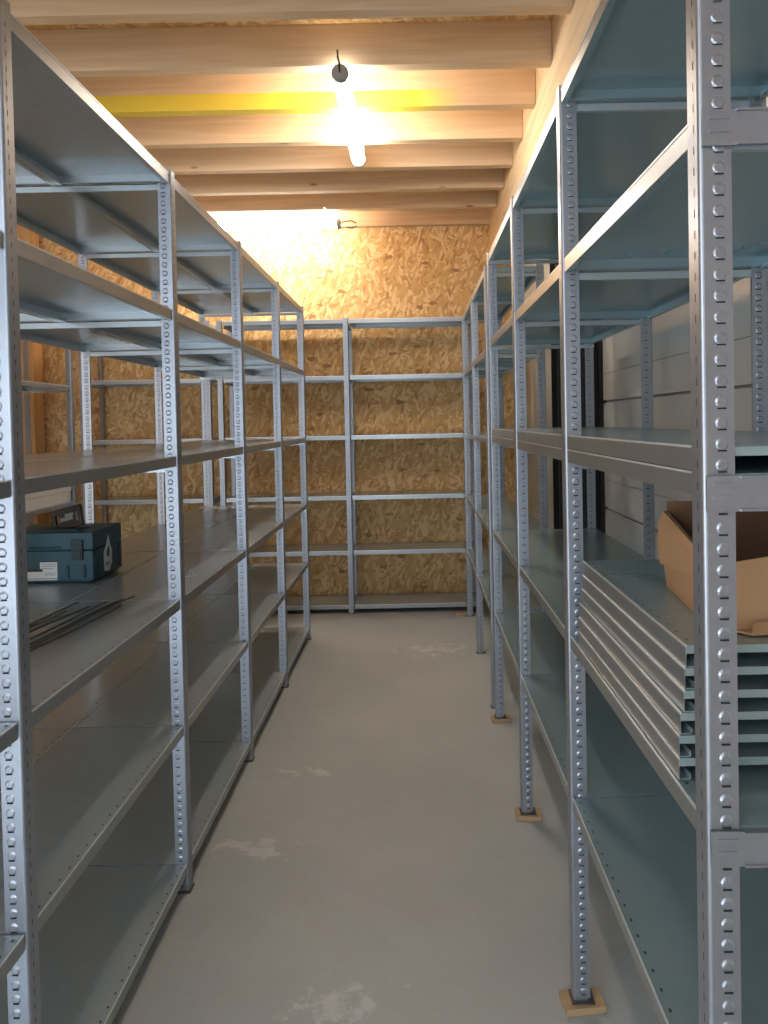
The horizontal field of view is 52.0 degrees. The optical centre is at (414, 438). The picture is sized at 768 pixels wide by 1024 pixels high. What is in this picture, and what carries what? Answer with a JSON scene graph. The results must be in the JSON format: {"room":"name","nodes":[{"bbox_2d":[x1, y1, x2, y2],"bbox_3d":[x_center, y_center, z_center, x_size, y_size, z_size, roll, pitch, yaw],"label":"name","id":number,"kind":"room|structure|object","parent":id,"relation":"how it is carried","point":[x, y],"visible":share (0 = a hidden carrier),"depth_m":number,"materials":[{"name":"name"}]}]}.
{"room":"warehouse","nodes":[
{"label":"warehouse","id":0,"kind":"room"},
{"bbox_2d":[39,225,514,598],"bbox_3d":[-1.219,-0.297,7.215,4.875,3.600,0.120,-1,1,0],"label":"wall","id":1,"kind":"structure","parent":0,"point":[408,271],"depth_m":7.15,"materials":[{"name":"brown wood"}]},
{"bbox_2d":[17,226,46,526],"bbox_3d":[-3.399,-0.145,6.947,0.170,3.395,0.180,-1,1,0],"label":"trim","id":2,"kind":"structure","parent":1,"relation":"attached to","point":[34,349],"depth_m":6.88,"materials":[{"name":"brown wood"}]},
{"bbox_2d":[19,208,489,227],"bbox_3d":[-1.434,-1.988,7.069,4.213,0.205,0.060,-1,1,0],"label":"joist","id":3,"kind":"object","parent":1,"relation":"attached to","point":[440,217],"depth_m":7.04,"materials":[{"name":"brown wood"}]},
{"bbox_2d":[218,207,356,230],"bbox_3d":[-1.218,-1.832,6.723,1.442,0.100,0.640,-1,1,0],"label":"lamp","id":4,"kind":"object","parent":1,"relation":"attached to","point":[306,224],"visible":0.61,"depth_m":6.71,"materials":[{"name":"white plastic"}]},
{"bbox_2d":[218,220,336,230],"bbox_3d":[-1.287,-1.823,6.743,1.240,0.070,0.084,-1,1,0],"label":"diffuser","id":5,"kind":"object","parent":4,"relation":"attached to","point":[306,224],"depth_m":6.71,"materials":[{"name":"white plastic"}]},
{"bbox_2d":[490,0,599,264],"bbox_3d":[0.757,-1.763,2.744,0.155,0.560,8.760,-1,1,0],"label":"beam","id":6,"kind":"structure","parent":1,"relation":"attached to","point":[568,31],"depth_m":4.12,"materials":[{"name":"brown wood"}]},
{"bbox_2d":[23,15,552,29],"bbox_3d":[-1.253,-2.020,2.813,4.875,0.030,8.910,-1,1,0],"label":"ceiling","id":7,"kind":"structure","parent":0,"point":[511,17],"depth_m":3.86,"materials":[{"name":"beige wood"}]},
{"bbox_2d":[7,0,572,24],"bbox_3d":[-1.432,-1.911,3.398,4.213,0.205,0.075,-1,1,0],"label":"joist","id":8,"kind":"object","parent":7,"relation":"attached to","point":[27,12],"depth_m":3.36,"materials":[{"name":"brown wood"}]},
{"bbox_2d":[28,20,551,76],"bbox_3d":[-1.432,-1.922,3.917,4.213,0.205,0.075,-1,1,0],"label":"joist","id":9,"kind":"object","parent":7,"relation":"attached to","point":[507,44],"depth_m":3.88,"materials":[{"name":"brown wood"}]},
{"bbox_2d":[331,50,364,166],"bbox_3d":[-0.367,-1.819,4.446,0.092,0.134,1.357,-1,1,0],"label":"lamp","id":10,"kind":"object","parent":9,"relation":"attached to","point":[340,74],"visible":1,"depth_m":4.23,"materials":[{"name":"white plastic"}]},
{"bbox_2d":[333,78,364,164],"bbox_3d":[-0.366,-1.794,4.473,0.084,0.070,1.240,-1,1,0],"label":"diffuser","id":11,"kind":"object","parent":10,"relation":"attached to","point":[343,89],"depth_m":4.35,"materials":[{"name":"white plastic"}]},
{"bbox_2d":[75,68,535,116],"bbox_3d":[-1.433,-1.933,4.437,4.213,0.205,0.075,-1,1,0],"label":"joist","id":12,"kind":"object","parent":7,"relation":"attached to","point":[470,89],"depth_m":4.40,"materials":[{"name":"yellow wood"}]},
{"bbox_2d":[114,109,522,148],"bbox_3d":[-1.433,-1.943,4.957,4.213,0.205,0.075,-1,1,0],"label":"joist","id":13,"kind":"object","parent":7,"relation":"attached to","point":[462,126],"depth_m":4.92,"materials":[{"name":"brown wood"}]},
{"bbox_2d":[146,142,512,174],"bbox_3d":[-1.433,-1.954,5.477,4.213,0.205,0.075,-1,1,0],"label":"joist","id":14,"kind":"object","parent":7,"relation":"attached to","point":[478,155],"depth_m":5.44,"materials":[{"name":"brown wood"}]},
{"bbox_2d":[174,168,503,195],"bbox_3d":[-1.433,-1.965,5.997,4.213,0.205,0.075,-1,1,0],"label":"joist","id":15,"kind":"object","parent":7,"relation":"attached to","point":[490,178],"depth_m":5.96,"materials":[{"name":"brown wood"}]},
{"bbox_2d":[192,190,496,213],"bbox_3d":[-1.433,-1.976,6.517,4.213,0.205,0.075,-1,1,0],"label":"joist","id":16,"kind":"object","parent":7,"relation":"attached to","point":[476,199],"depth_m":6.48,"materials":[{"name":"brown wood"}]},
{"bbox_2d":[112,599,659,1023],"bbox_3d":[-1.179,1.654,2.890,4.875,0.120,8.910,-1,1,0],"label":"floor","id":17,"kind":"structure","parent":0,"point":[371,862],"depth_m":2.89,"materials":[{"name":"concrete"}]},
{"bbox_2d":[22,340,76,525],"bbox_3d":[-3.064,0.308,6.135,0.412,2.510,1.036,-1,1,0],"label":"shelving rack","id":18,"kind":"object","parent":17,"relation":"on","point":[27,385],"visible":0.26,"depth_m":6.59,"materials":[{"name":"metal"}]},
{"bbox_2d":[78,321,220,522],"bbox_3d":[-2.278,0.269,6.916,1.126,2.525,0.432,-1,1,0],"label":"shelving rack","id":19,"kind":"object","parent":17,"relation":"on","point":[101,384],"visible":0.19,"depth_m":6.72,"materials":[{"name":"metal"}]},
{"bbox_2d":[91,379,217,386],"bbox_3d":[-2.275,-0.488,6.900,1.059,0.035,0.411,-1,1,0],"label":"shelf","id":20,"kind":"object","parent":19,"relation":"on","point":[103,383],"depth_m":6.70,"materials":[{"name":"metal"}]},
{"bbox_2d":[93,438,218,444],"bbox_3d":[-2.265,0.022,6.910,1.059,0.035,0.411,-1,1,0],"label":"shelf","id":21,"kind":"object","parent":19,"relation":"on","point":[124,441],"depth_m":6.71,"materials":[{"name":"metal"}]},
{"bbox_2d":[94,494,219,504],"bbox_3d":[-2.255,0.537,6.921,1.059,0.035,0.411,-1,1,0],"label":"shelf","id":22,"kind":"object","parent":19,"relation":"on","point":[214,499],"depth_m":6.73,"materials":[{"name":"metal"}]},
{"bbox_2d":[0,0,311,1023],"bbox_3d":[-1.206,0.329,3.255,0.792,2.515,5.428,-1,1,0],"label":"shelving rack","id":23,"kind":"object","parent":17,"relation":"on","point":[125,735],"visible":0.98,"depth_m":2.71,"materials":[{"name":"metal"}]},
{"bbox_2d":[0,934,24,983],"bbox_3d":[-0.998,1.056,1.098,0.385,0.035,1.053,-1,1,0],"label":"shelf","id":24,"kind":"object","parent":23,"relation":"on","point":[12,946],"depth_m":1.59,"materials":[{"name":"metal"}]},
{"bbox_2d":[15,158,54,185],"bbox_3d":[-1.422,-0.870,2.148,0.385,0.035,1.105,-1,1,0],"label":"shelf","id":25,"kind":"object","parent":23,"relation":"on","point":[26,174],"depth_m":2.64,"materials":[{"name":"metal"}]},
{"bbox_2d":[0,728,72,792],"bbox_3d":[-1.384,1.041,2.188,0.385,0.035,1.105,-1,1,0],"label":"shelf","id":26,"kind":"object","parent":23,"relation":"on","point":[45,740],"depth_m":2.64,"materials":[{"name":"metal"}]},
{"bbox_2d":[28,602,67,622],"bbox_3d":[-1.393,0.599,2.178,0.385,0.035,1.105,-1,1,0],"label":"shelf","id":27,"kind":"object","parent":23,"relation":"on","point":[37,610],"depth_m":2.64,"materials":[{"name":"metal"}]},
{"bbox_2d":[26,504,121,582],"bbox_3d":[-1.432,0.414,3.193,0.374,0.291,0.307,-1,1,0],"label":"tool case","id":28,"kind":"object","parent":23,"relation":"on","point":[71,550],"visible":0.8,"depth_m":3.05,"materials":[{"name":"teal plastic"}]},
{"bbox_2d":[16,184,156,253],"bbox_3d":[-1.423,-0.893,3.237,0.385,0.035,1.053,-1,1,0],"label":"shelf","id":29,"kind":"object","parent":23,"relation":"on","point":[67,220],"depth_m":3.31,"materials":[{"name":"metal"}]},
{"bbox_2d":[20,321,157,351],"bbox_3d":[-1.413,-0.425,3.247,0.385,0.035,1.053,-1,1,0],"label":"shelf","id":30,"kind":"object","parent":23,"relation":"on","point":[83,339],"depth_m":3.42,"materials":[{"name":"metal"}]},
{"bbox_2d":[10,12,168,184],"bbox_3d":[-1.036,-0.878,2.148,0.385,0.035,1.105,-1,1,0],"label":"shelf","id":31,"kind":"object","parent":23,"relation":"on","point":[63,135],"depth_m":2.30,"materials":[{"name":"metal"}]},
{"bbox_2d":[0,726,182,934],"bbox_3d":[-0.998,1.033,2.188,0.385,0.035,1.105,-1,1,0],"label":"shelf","id":32,"kind":"object","parent":23,"relation":"on","point":[88,778],"depth_m":2.25,"materials":[{"name":"metal"}]},
{"bbox_2d":[24,448,162,459],"bbox_3d":[-1.403,0.079,3.258,0.385,0.035,1.053,-1,1,0],"label":"shelf","id":33,"kind":"object","parent":23,"relation":"on","point":[86,452],"depth_m":3.24,"materials":[{"name":"metal"}]},
{"bbox_2d":[0,864,186,1023],"bbox_3d":[-0.988,1.521,2.198,0.385,0.035,1.105,-1,1,0],"label":"shelf","id":34,"kind":"object","parent":23,"relation":"on","point":[94,945],"depth_m":2.36,"materials":[{"name":"metal"}]},
{"bbox_2d":[17,238,171,321],"bbox_3d":[-1.027,-0.410,2.157,0.385,0.035,1.105,-1,1,0],"label":"shelf","id":35,"kind":"object","parent":23,"relation":"on","point":[53,288],"depth_m":2.34,"materials":[{"name":"metal"}]},
{"bbox_2d":[28,551,165,602],"bbox_3d":[-1.393,0.576,3.268,0.385,0.035,1.053,-1,1,0],"label":"shelf","id":36,"kind":"object","parent":23,"relation":"on","point":[60,592],"depth_m":3.02,"materials":[{"name":"metal"}]},
{"bbox_2d":[32,643,167,728],"bbox_3d":[-1.384,1.018,3.277,0.385,0.035,1.053,-1,1,0],"label":"shelf","id":37,"kind":"object","parent":23,"relation":"on","point":[71,714],"depth_m":3.14,"materials":[{"name":"metal"}]},
{"bbox_2d":[24,456,175,494],"bbox_3d":[-1.017,0.094,2.168,0.385,0.035,1.105,-1,1,0],"label":"shelf","id":38,"kind":"object","parent":23,"relation":"on","point":[39,476],"depth_m":2.14,"materials":[{"name":"metal"}]},
{"bbox_2d":[29,599,179,726],"bbox_3d":[-1.007,0.591,2.178,0.385,0.035,1.105,-1,1,0],"label":"shelf","id":39,"kind":"object","parent":23,"relation":"on","point":[59,668],"depth_m":2.20,"materials":[{"name":"metal"}]},
{"bbox_2d":[58,179,237,251],"bbox_3d":[-1.037,-0.901,3.237,0.385,0.035,1.053,-1,1,0],"label":"shelf","id":40,"kind":"object","parent":23,"relation":"on","point":[135,214],"depth_m":3.15,"materials":[{"name":"metal"}]},
{"bbox_2d":[87,252,213,290],"bbox_3d":[-1.423,-0.915,4.301,0.385,0.035,1.053,-1,1,0],"label":"shelf","id":41,"kind":"object","parent":23,"relation":"on","point":[142,268],"depth_m":4.30,"materials":[{"name":"metal"}]},
{"bbox_2d":[62,313,240,349],"bbox_3d":[-1.027,-0.433,3.247,0.385,0.035,1.053,-1,1,0],"label":"shelf","id":42,"kind":"object","parent":23,"relation":"on","point":[193,334],"depth_m":3.15,"materials":[{"name":"metal"}]},
{"bbox_2d":[90,350,213,366],"bbox_3d":[-1.414,-0.448,4.311,0.385,0.035,1.053,-1,1,0],"label":"shelf","id":43,"kind":"object","parent":23,"relation":"on","point":[152,358],"depth_m":4.40,"materials":[{"name":"metal"}]},
{"bbox_2d":[68,447,242,464],"bbox_3d":[-1.017,0.072,3.258,0.385,0.035,1.053,-1,1,0],"label":"shelf","id":44,"kind":"object","parent":23,"relation":"on","point":[185,456],"depth_m":3.10,"materials":[{"name":"metal"}]},
{"bbox_2d":[71,550,245,603],"bbox_3d":[-1.007,0.568,3.268,0.385,0.035,1.053,-1,1,0],"label":"shelf","id":45,"kind":"object","parent":23,"relation":"on","point":[147,580],"depth_m":3.12,"materials":[{"name":"metal"}]},
{"bbox_2d":[74,641,247,727],"bbox_3d":[-0.998,1.010,3.277,0.385,0.035,1.053,-1,1,0],"label":"shelf","id":46,"kind":"object","parent":23,"relation":"on","point":[142,699],"depth_m":3.13,"materials":[{"name":"metal"}]},
{"bbox_2d":[87,741,250,866],"bbox_3d":[-0.989,1.498,3.288,0.385,0.035,1.053,-1,1,0],"label":"shelf","id":47,"kind":"object","parent":23,"relation":"on","point":[145,836],"depth_m":3.14,"materials":[{"name":"metal"}]},
{"bbox_2d":[121,523,219,551],"bbox_3d":[-1.394,0.554,4.332,0.385,0.035,1.053,-1,1,0],"label":"shelf","id":48,"kind":"object","parent":23,"relation":"on","point":[152,539],"depth_m":4.29,"materials":[{"name":"metal"}]},
{"bbox_2d":[139,594,221,642],"bbox_3d":[-1.385,0.996,4.341,0.385,0.035,1.053,-1,1,0],"label":"shelf","id":49,"kind":"object","parent":23,"relation":"on","point":[197,607],"depth_m":4.36,"materials":[{"name":"metal"}]},
{"bbox_2d":[159,289,248,313],"bbox_3d":[-1.424,-0.938,5.365,0.385,0.035,1.053,-1,1,0],"label":"shelf","id":50,"kind":"object","parent":23,"relation":"on","point":[200,301],"depth_m":5.46,"materials":[{"name":"metal"}]},
{"bbox_2d":[165,505,253,523],"bbox_3d":[-1.394,0.532,5.396,0.385,0.035,1.053,-1,1,0],"label":"shelf","id":51,"kind":"object","parent":23,"relation":"on","point":[207,514],"depth_m":5.31,"materials":[{"name":"metal"}]},
{"bbox_2d":[161,343,278,365],"bbox_3d":[-1.028,-0.455,4.311,0.385,0.035,1.053,-1,1,0],"label":"shelf","id":52,"kind":"object","parent":23,"relation":"on","point":[213,354],"depth_m":4.26,"materials":[{"name":"metal"}]},
{"bbox_2d":[176,247,276,289],"bbox_3d":[-1.037,-0.923,4.301,0.385,0.035,1.053,-1,1,0],"label":"shelf","id":53,"kind":"object","parent":23,"relation":"on","point":[211,268],"depth_m":4.30,"materials":[{"name":"metal"}]},
{"bbox_2d":[169,593,284,642],"bbox_3d":[-0.999,0.988,4.341,0.385,0.035,1.053,-1,1,0],"label":"shelf","id":54,"kind":"object","parent":23,"relation":"on","point":[218,621],"depth_m":4.26,"materials":[{"name":"metal"}]},
{"bbox_2d":[199,563,256,594],"bbox_3d":[-1.385,0.973,5.405,0.385,0.035,1.053,-1,1,0],"label":"shelf","id":55,"kind":"object","parent":23,"relation":"on","point":[229,580],"depth_m":5.20,"materials":[{"name":"metal"}]},
{"bbox_2d":[181,441,280,452],"bbox_3d":[-1.018,0.049,4.322,0.385,0.035,1.053,-1,1,0],"label":"shelf","id":56,"kind":"object","parent":23,"relation":"on","point":[248,447],"depth_m":4.22,"materials":[{"name":"metal"}]},
{"bbox_2d":[184,522,282,553],"bbox_3d":[-1.008,0.546,4.332,0.385,0.035,1.053,-1,1,0],"label":"shelf","id":57,"kind":"object","parent":23,"relation":"on","point":[219,536],"depth_m":4.25,"materials":[{"name":"metal"}]},
{"bbox_2d":[189,672,285,741],"bbox_3d":[-0.989,1.476,4.351,0.385,0.035,1.053,-1,1,0],"label":"shelf","id":58,"kind":"object","parent":23,"relation":"on","point":[220,720],"depth_m":4.25,"materials":[{"name":"metal"}]},
{"bbox_2d":[217,285,301,312],"bbox_3d":[-1.038,-0.946,5.365,0.385,0.035,1.053,-1,1,0],"label":"shelf","id":59,"kind":"object","parent":23,"relation":"on","point":[256,298],"depth_m":5.36,"materials":[{"name":"metal"}]},
{"bbox_2d":[220,360,302,375],"bbox_3d":[-1.028,-0.478,5.375,0.385,0.035,1.053,-1,1,0],"label":"shelf","id":60,"kind":"object","parent":23,"relation":"on","point":[251,367],"depth_m":5.12,"materials":[{"name":"metal"}]},
{"bbox_2d":[222,504,305,524],"bbox_3d":[-1.008,0.524,5.396,0.385,0.035,1.053,-1,1,0],"label":"shelf","id":61,"kind":"object","parent":23,"relation":"on","point":[256,513],"depth_m":5.31,"materials":[{"name":"metal"}]},
{"bbox_2d":[223,562,307,594],"bbox_3d":[-0.999,0.966,5.405,0.385,0.035,1.053,-1,1,0],"label":"shelf","id":62,"kind":"object","parent":23,"relation":"on","point":[263,576],"depth_m":5.33,"materials":[{"name":"metal"}]},
{"bbox_2d":[230,627,308,672],"bbox_3d":[-0.990,1.454,5.415,0.385,0.035,1.053,-1,1,0],"label":"shelf","id":63,"kind":"object","parent":23,"relation":"on","point":[265,647],"depth_m":5.37,"materials":[{"name":"metal"}]},
{"bbox_2d":[216,317,475,613],"bbox_3d":[-0.553,0.234,6.916,2.226,2.525,0.432,-1,1,0],"label":"shelving rack","id":64,"kind":"object","parent":17,"relation":"on","point":[353,601],"visible":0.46,"depth_m":6.74,"materials":[{"name":"metal"}]},
{"bbox_2d":[222,319,350,330],"bbox_3d":[-1.108,-0.991,6.890,1.064,0.035,0.411,-1,1,0],"label":"shelf","id":65,"kind":"object","parent":64,"relation":"on","point":[323,323],"depth_m":6.86,"materials":[{"name":"metal"}]},
{"bbox_2d":[223,376,351,383],"bbox_3d":[-1.098,-0.511,6.900,1.064,0.035,0.411,-1,1,0],"label":"shelf","id":66,"kind":"object","parent":64,"relation":"on","point":[308,379],"depth_m":6.70,"materials":[{"name":"metal"}]},
{"bbox_2d":[226,492,353,501],"bbox_3d":[-1.077,0.513,6.921,1.064,0.035,0.411,-1,1,0],"label":"shelf","id":67,"kind":"object","parent":64,"relation":"on","point":[317,496],"depth_m":6.72,"materials":[{"name":"metal"}]},
{"bbox_2d":[249,543,355,556],"bbox_3d":[-1.068,0.983,6.931,1.064,0.035,0.411,-1,1,0],"label":"shelf","id":68,"kind":"object","parent":64,"relation":"on","point":[314,549],"depth_m":6.79,"materials":[{"name":"metal"}]},
{"bbox_2d":[276,595,356,609],"bbox_3d":[-1.059,1.448,6.941,1.064,0.035,0.411,-1,1,0],"label":"shelf","id":69,"kind":"object","parent":64,"relation":"on","point":[317,602],"depth_m":6.84,"materials":[{"name":"metal"}]},
{"bbox_2d":[348,317,470,328],"bbox_3d":[-0.023,-1.013,6.890,1.084,0.035,0.411,-1,1,0],"label":"shelf","id":70,"kind":"object","parent":64,"relation":"on","point":[422,321],"depth_m":6.99,"materials":[{"name":"metal"}]},
{"bbox_2d":[350,373,471,381],"bbox_3d":[-0.013,-0.533,6.900,1.084,0.035,0.411,-1,1,0],"label":"shelf","id":71,"kind":"object","parent":64,"relation":"on","point":[453,376],"depth_m":6.70,"materials":[{"name":"metal"}]},
{"bbox_2d":[351,432,472,439],"bbox_3d":[-0.003,-0.023,6.910,1.084,0.035,0.411,-1,1,0],"label":"shelf","id":72,"kind":"object","parent":64,"relation":"on","point":[423,435],"depth_m":6.71,"materials":[{"name":"metal"}]},
{"bbox_2d":[352,489,473,499],"bbox_3d":[0.007,0.491,6.921,1.084,0.035,0.411,-1,1,0],"label":"shelf","id":73,"kind":"object","parent":64,"relation":"on","point":[417,494],"depth_m":6.73,"materials":[{"name":"metal"}]},
{"bbox_2d":[354,541,474,554],"bbox_3d":[0.017,0.961,6.931,1.084,0.035,0.411,-1,1,0],"label":"shelf","id":74,"kind":"object","parent":64,"relation":"on","point":[455,546],"depth_m":6.82,"materials":[{"name":"metal"}]},
{"bbox_2d":[355,592,475,608],"bbox_3d":[0.026,1.426,6.941,1.084,0.035,0.411,-1,1,0],"label":"shelf","id":75,"kind":"object","parent":64,"relation":"on","point":[458,599],"depth_m":6.86,"materials":[{"name":"metal"}]},
{"bbox_2d":[461,264,547,708],"bbox_3d":[0.580,0.253,5.510,0.347,2.500,2.166,-1,1,0],"label":"shelving rack","id":76,"kind":"object","parent":17,"relation":"on","point":[479,559],"visible":0.54,"depth_m":5.47,"materials":[{"name":"metal"}]},
{"bbox_2d":[462,300,511,320],"bbox_3d":[0.554,-0.981,5.994,0.326,0.035,1.044,-1,1,0],"label":"shelf","id":77,"kind":"object","parent":76,"relation":"on","point":[503,306],"depth_m":6.01,"materials":[{"name":"metal"}]},
{"bbox_2d":[466,494,514,510],"bbox_3d":[0.584,0.494,6.024,0.326,0.035,1.044,-1,1,0],"label":"shelf","id":78,"kind":"object","parent":76,"relation":"on","point":[506,503],"depth_m":5.93,"materials":[{"name":"metal"}]},
{"bbox_2d":[467,549,516,573],"bbox_3d":[0.593,0.949,6.034,0.326,0.035,1.044,-1,1,0],"label":"shelf","id":79,"kind":"object","parent":76,"relation":"on","point":[507,566],"depth_m":5.92,"materials":[{"name":"metal"}]},
{"bbox_2d":[471,266,535,301],"bbox_3d":[0.555,-0.959,4.939,0.326,0.035,1.044,-1,1,0],"label":"shelf","id":80,"kind":"object","parent":76,"relation":"on","point":[503,274],"depth_m":4.88,"materials":[{"name":"metal"}]},
{"bbox_2d":[473,349,536,366],"bbox_3d":[0.564,-0.504,4.948,0.326,0.035,1.044,-1,1,0],"label":"shelf","id":81,"kind":"object","parent":76,"relation":"on","point":[505,357],"depth_m":4.78,"materials":[{"name":"metal"}]},
{"bbox_2d":[475,508,539,531],"bbox_3d":[0.585,0.516,4.970,0.326,0.035,1.044,-1,1,0],"label":"shelf","id":82,"kind":"object","parent":76,"relation":"on","point":[508,516],"depth_m":4.87,"materials":[{"name":"metal"}]},
{"bbox_2d":[477,573,540,612],"bbox_3d":[0.594,0.971,4.979,0.326,0.035,1.044,-1,1,0],"label":"shelf","id":83,"kind":"object","parent":76,"relation":"on","point":[509,580],"depth_m":4.86,"materials":[{"name":"metal"}]},
{"bbox_2d":[487,0,767,1023],"bbox_3d":[0.693,0.295,2.694,0.572,2.530,3.168,-1,1,0],"label":"shelving rack","id":84,"kind":"object","parent":17,"relation":"on","point":[645,178],"visible":0.87,"depth_m":1.92,"materials":[{"name":"metal"}]},
{"bbox_2d":[517,440,561,460],"bbox_3d":[0.687,0.030,2.664,0.551,0.035,1.034,-1,1,0],"label":"shelf","id":85,"kind":"object","parent":84,"relation":"on","point":[523,447],"depth_m":2.61,"materials":[{"name":"metal"}]},
{"bbox_2d":[495,612,587,674],"bbox_3d":[0.706,0.963,3.726,0.551,0.035,1.029,-1,1,0],"label":"shelf","id":86,"kind":"object","parent":84,"relation":"on","point":[547,645],"depth_m":3.66,"materials":[{"name":"metal"}]},
{"bbox_2d":[519,565,564,638],"bbox_3d":[0.697,0.537,2.675,0.551,0.035,1.034,-1,1,0],"label":"shelf","id":87,"kind":"object","parent":84,"relation":"on","point":[546,582],"depth_m":2.78,"materials":[{"name":"metal"}]},
{"bbox_2d":[488,205,612,260],"bbox_3d":[0.667,-0.960,3.686,0.551,0.035,1.029,-1,1,0],"label":"shelf","id":88,"kind":"object","parent":84,"relation":"on","point":[540,223],"depth_m":3.66,"materials":[{"name":"metal"}]},
{"bbox_2d":[490,316,639,345],"bbox_3d":[0.676,-0.505,3.696,0.551,0.035,1.029,-1,1,0],"label":"shelf","id":89,"kind":"object","parent":84,"relation":"on","point":[592,331],"depth_m":3.71,"materials":[{"name":"metal"}]},
{"bbox_2d":[493,528,643,567],"bbox_3d":[0.697,0.515,3.717,0.551,0.035,1.029,-1,1,0],"label":"shelf","id":90,"kind":"object","parent":84,"relation":"on","point":[545,545],"depth_m":3.62,"materials":[{"name":"metal"}]},
{"bbox_2d":[521,674,671,797],"bbox_3d":[0.706,0.984,2.684,0.551,0.035,1.034,-1,1,0],"label":"shelf","id":91,"kind":"object","parent":84,"relation":"on","point":[617,767],"depth_m":2.51,"materials":[{"name":"metal"}]},
{"bbox_2d":[513,97,748,207],"bbox_3d":[0.668,-0.938,2.644,0.551,0.035,1.034,-1,1,0],"label":"shelf","id":92,"kind":"object","parent":84,"relation":"on","point":[614,149],"depth_m":2.57,"materials":[{"name":"metal"}]},
{"bbox_2d":[515,265,750,321],"bbox_3d":[0.677,-0.483,2.653,0.551,0.035,1.034,-1,1,0],"label":"shelf","id":93,"kind":"object","parent":84,"relation":"on","point":[644,300],"depth_m":2.70,"materials":[{"name":"metal"}]},
{"bbox_2d":[517,428,751,447],"bbox_3d":[0.684,-0.008,2.663,0.546,0.037,1.031,-1,1,0],"label":"shelf","id":94,"kind":"object","parent":84,"relation":"on","point":[545,437],"visible":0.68,"depth_m":2.56,"materials":[{"name":"metal"}]},
{"bbox_2d":[561,0,767,101],"bbox_3d":[0.668,-0.916,1.609,0.551,0.035,1.014,-1,1,0],"label":"shelf","id":95,"kind":"object","parent":84,"relation":"on","point":[629,50],"depth_m":1.91,"materials":[{"name":"metal"}]},
{"bbox_2d":[564,125,767,271],"bbox_3d":[0.677,-0.461,1.619,0.551,0.035,1.014,-1,1,0],"label":"shelf","id":96,"kind":"object","parent":84,"relation":"on","point":[647,228],"depth_m":1.68,"materials":[{"name":"metal"}]},
{"bbox_2d":[567,431,767,469],"bbox_3d":[0.684,0.014,1.628,0.546,0.037,1.011,-1,1,0],"label":"shelf","id":97,"kind":"object","parent":84,"relation":"on","point":[666,449],"visible":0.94,"depth_m":1.49,"materials":[{"name":"metal"}]},
{"bbox_2d":[567,449,767,494],"bbox_3d":[0.688,0.051,1.629,0.551,0.035,1.014,-1,1,0],"label":"shelf","id":98,"kind":"object","parent":84,"relation":"on","point":[699,480],"depth_m":1.24,"materials":[{"name":"metal"}]},
{"bbox_2d":[570,635,767,830],"bbox_3d":[0.698,0.558,1.640,0.551,0.035,1.014,-1,1,0],"label":"shelf","id":99,"kind":"object","parent":84,"relation":"on","point":[753,779],"depth_m":1.27,"materials":[{"name":"metal"}]},
{"bbox_2d":[572,796,767,1023],"bbox_3d":[0.707,1.006,1.649,0.551,0.035,1.014,-1,1,0],"label":"shelf","id":100,"kind":"object","parent":84,"relation":"on","point":[643,849],"depth_m":1.70,"materials":[{"name":"metal"}]},
{"bbox_2d":[578,631,767,779],"bbox_3d":[0.691,0.521,1.661,0.531,0.036,0.775,-1,1,0],"label":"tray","id":101,"kind":"object","parent":84,"relation":"on","point":[749,753],"visible":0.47,"depth_m":1.36,"materials":[{"name":"metal"}]},
{"bbox_2d":[578,617,767,756],"bbox_3d":[0.691,0.484,1.661,0.531,0.036,0.775,-1,1,0],"label":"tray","id":102,"kind":"object","parent":101,"relation":"on","point":[756,730],"visible":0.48,"depth_m":1.38,"materials":[{"name":"metal"}]},
{"bbox_2d":[579,603,767,734],"bbox_3d":[0.694,0.448,1.661,0.531,0.036,0.775,-1,1,0],"label":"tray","id":103,"kind":"object","parent":102,"relation":"on","point":[750,708],"visible":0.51,"depth_m":1.40,"materials":[{"name":"metal"}]},
{"bbox_2d":[581,589,767,711],"bbox_3d":[0.699,0.411,1.660,0.531,0.036,0.775,-1,1,0],"label":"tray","id":104,"kind":"object","parent":103,"relation":"on","point":[756,685],"visible":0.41,"depth_m":1.39,"materials":[{"name":"metal"}]},
{"bbox_2d":[582,574,767,688],"bbox_3d":[0.700,0.375,1.661,0.531,0.036,0.775,-1,1,0],"label":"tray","id":105,"kind":"object","parent":104,"relation":"on","point":[748,663],"visible":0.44,"depth_m":1.39,"materials":[{"name":"metal"}]},
{"bbox_2d":[582,559,767,666],"bbox_3d":[0.701,0.338,1.659,0.531,0.036,0.775,-1,1,0],"label":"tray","id":106,"kind":"object","parent":105,"relation":"on","point":[639,588],"visible":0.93,"depth_m":1.58,"materials":[{"name":"metal"}]},
{"bbox_2d":[657,501,767,635],"bbox_3d":[0.722,0.230,1.512,0.444,0.185,0.404,-1,1,0],"label":"cardboard box","id":107,"kind":"object","parent":106,"relation":"on","point":[675,533],"visible":0.69,"depth_m":1.56,"materials":[{"name":"brown cardboard"}]},
{"bbox_2d":[524,259,553,528],"bbox_3d":[1.088,-0.250,2.776,0.205,3.600,8.760,-1,1,0],"label":"wall","id":108,"kind":"structure","parent":0,"point":[531,366],"depth_m":6.44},
{"bbox_2d":[549,263,599,529],"bbox_3d":[0.957,-0.008,4.709,0.234,3.040,0.215,-1,1,0],"label":"trim","id":109,"kind":"structure","parent":108,"relation":"attached to","point":[555,353],"depth_m":4.61,"materials":[{"name":"black paint"}]},
{"bbox_2d":[597,340,607,533],"bbox_3d":[1.095,0.064,4.500,0.082,2.900,0.075,-1,1,0],"label":"trim","id":110,"kind":"structure","parent":108,"relation":"attached to","point":[601,400],"depth_m":4.50,"materials":[{"name":"black paint"}]},
{"bbox_2d":[603,97,767,559],"bbox_3d":[1.107,0.128,1.448,0.052,2.900,6.090,-1,1,0],"label":"door","id":111,"kind":"structure","parent":108,"relation":"in","point":[671,329],"depth_m":3.49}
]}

